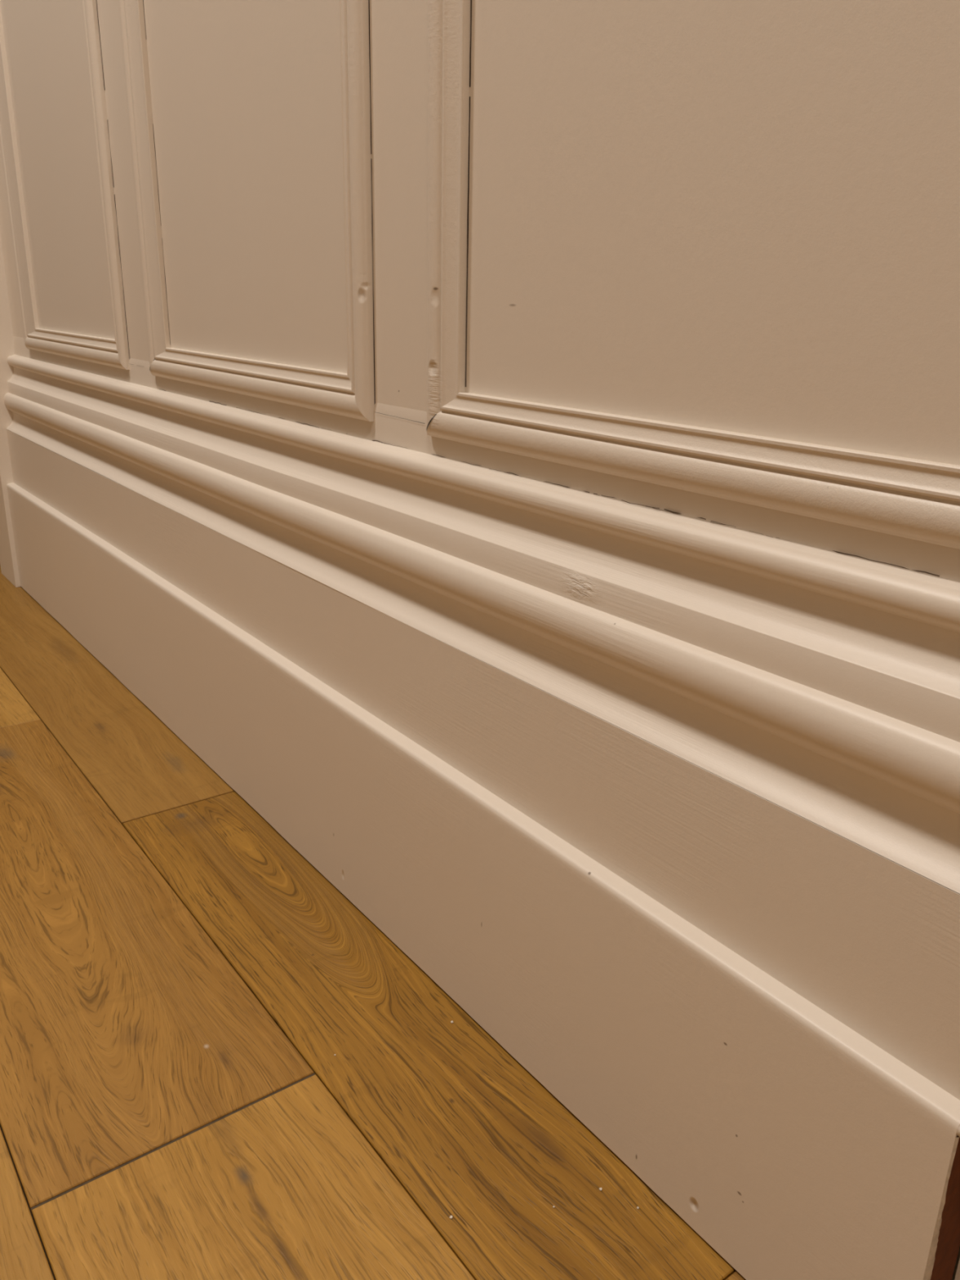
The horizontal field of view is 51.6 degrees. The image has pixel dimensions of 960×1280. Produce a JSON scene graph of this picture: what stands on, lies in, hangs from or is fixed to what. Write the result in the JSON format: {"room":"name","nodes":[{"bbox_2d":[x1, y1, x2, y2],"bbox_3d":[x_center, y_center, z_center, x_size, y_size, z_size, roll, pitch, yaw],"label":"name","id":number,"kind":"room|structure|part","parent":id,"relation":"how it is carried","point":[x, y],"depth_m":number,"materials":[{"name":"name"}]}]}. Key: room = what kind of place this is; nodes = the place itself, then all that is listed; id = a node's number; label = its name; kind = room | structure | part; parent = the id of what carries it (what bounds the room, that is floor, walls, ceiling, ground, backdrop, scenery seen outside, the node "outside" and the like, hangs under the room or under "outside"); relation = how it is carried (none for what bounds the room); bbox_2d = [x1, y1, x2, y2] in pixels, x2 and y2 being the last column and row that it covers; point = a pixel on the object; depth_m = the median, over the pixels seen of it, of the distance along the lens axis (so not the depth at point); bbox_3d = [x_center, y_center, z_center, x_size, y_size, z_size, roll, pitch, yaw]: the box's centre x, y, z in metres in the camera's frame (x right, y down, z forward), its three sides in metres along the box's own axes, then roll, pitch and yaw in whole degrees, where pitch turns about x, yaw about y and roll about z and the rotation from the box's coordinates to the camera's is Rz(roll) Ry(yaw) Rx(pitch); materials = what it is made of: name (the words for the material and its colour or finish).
{"room":"hallway","nodes":[
{"label":"hallway","id":0,"kind":"room"},
{"bbox_2d":[0,564,746,1279],"bbox_3d":[-1.069,-0.245,2.180,4.380,0.010,7.300,-13,23,-35],"label":"floor","id":1,"kind":"structure","parent":0,"point":[181,987],"depth_m":0.68,"materials":[{"name":"brown wood"}]},
{"bbox_2d":[0,0,959,1279],"bbox_3d":[0.223,-0.818,0.233,0.127,2.400,3.136,-13,23,-35],"label":"wall","id":2,"kind":"structure","parent":0,"point":[742,216],"depth_m":0.55,"materials":[{"name":"paint"}]},
{"bbox_2d":[0,235,21,587],"bbox_3d":[-0.801,-1.104,1.451,0.059,2.100,0.110,-13,23,-35],"label":"door frame","id":3,"kind":"structure","parent":2,"relation":"attached to","point":[8,562],"depth_m":1.66,"materials":[{"name":"paint"}]},
{"bbox_2d":[0,0,129,369],"bbox_3d":[-0.556,-0.815,1.222,0.010,0.901,0.479,-13,23,-35],"label":"trim","id":4,"kind":"structure","parent":2,"relation":"attached to","point":[115,353],"depth_m":1.29,"materials":[{"name":"paint"}]},
{"bbox_3d":[-0.678,-0.871,1.377,0.010,0.901,0.068,-13,23,-35],"label":"moulding","id":5,"kind":"part","parent":4,"relation":"part of","materials":[{"name":"paint"}]},
{"bbox_3d":[-0.565,-0.405,1.365,0.010,0.033,0.478,-13,23,-35],"label":"moulding","id":6,"kind":"part","parent":4,"relation":"part of","materials":[{"name":"paint"}]},
{"bbox_3d":[-0.424,-0.754,1.054,0.010,0.901,0.033,-13,23,-35],"label":"moulding","id":7,"kind":"part","parent":4,"relation":"part of","materials":[{"name":"paint"}]},
{"bbox_2d":[118,0,375,421],"bbox_3d":[-0.219,-0.658,0.793,0.010,0.902,0.484,-13,23,-35],"label":"trim","id":8,"kind":"structure","parent":2,"relation":"attached to","point":[352,393],"depth_m":0.82,"materials":[{"name":"paint"}]},
{"bbox_3d":[-0.346,-0.718,0.956,0.010,0.901,0.054,-13,23,-35],"label":"moulding","id":9,"kind":"part","parent":8,"relation":"part of","materials":[{"name":"paint"}]},
{"bbox_3d":[-0.227,-0.249,0.936,0.010,0.033,0.483,-13,23,-35],"label":"moulding","id":10,"kind":"part","parent":8,"relation":"part of","materials":[{"name":"paint"}]},
{"bbox_3d":[-0.085,-0.597,0.624,0.010,0.901,0.032,-13,23,-35],"label":"moulding","id":11,"kind":"part","parent":8,"relation":"part of","materials":[{"name":"paint"}]},
{"bbox_2d":[4,354,959,1279],"bbox_3d":[0.142,0.146,0.510,0.042,0.393,3.122,-13,23,-35],"label":"baseboard","id":12,"kind":"structure","parent":2,"relation":"attached to","point":[667,805],"depth_m":0.58,"materials":[{"name":"paint"}]},
{"bbox_3d":[0.162,-0.055,0.453,0.002,0.030,3.122,-13,23,-35],"label":"rail","id":13,"kind":"part","parent":2,"relation":"part of","materials":[{"name":"paint"}]},
{"bbox_2d":[426,0,959,549],"bbox_3d":[0.133,-0.495,0.346,0.010,0.902,0.543,-13,23,-35],"label":"trim","id":14,"kind":"structure","parent":2,"relation":"attached to","point":[913,499],"depth_m":0.55,"materials":[{"name":"paint"}]},
{"bbox_3d":[-0.017,-0.565,0.537,0.010,0.902,0.039,-13,23,-35],"label":"moulding","id":15,"kind":"part","parent":14,"relation":"part of","materials":[{"name":"paint"}]},
{"bbox_3d":[0.125,-0.085,0.489,0.010,0.033,0.543,-13,23,-35],"label":"moulding","id":16,"kind":"part","parent":14,"relation":"part of","materials":[{"name":"paint"}]}
]}

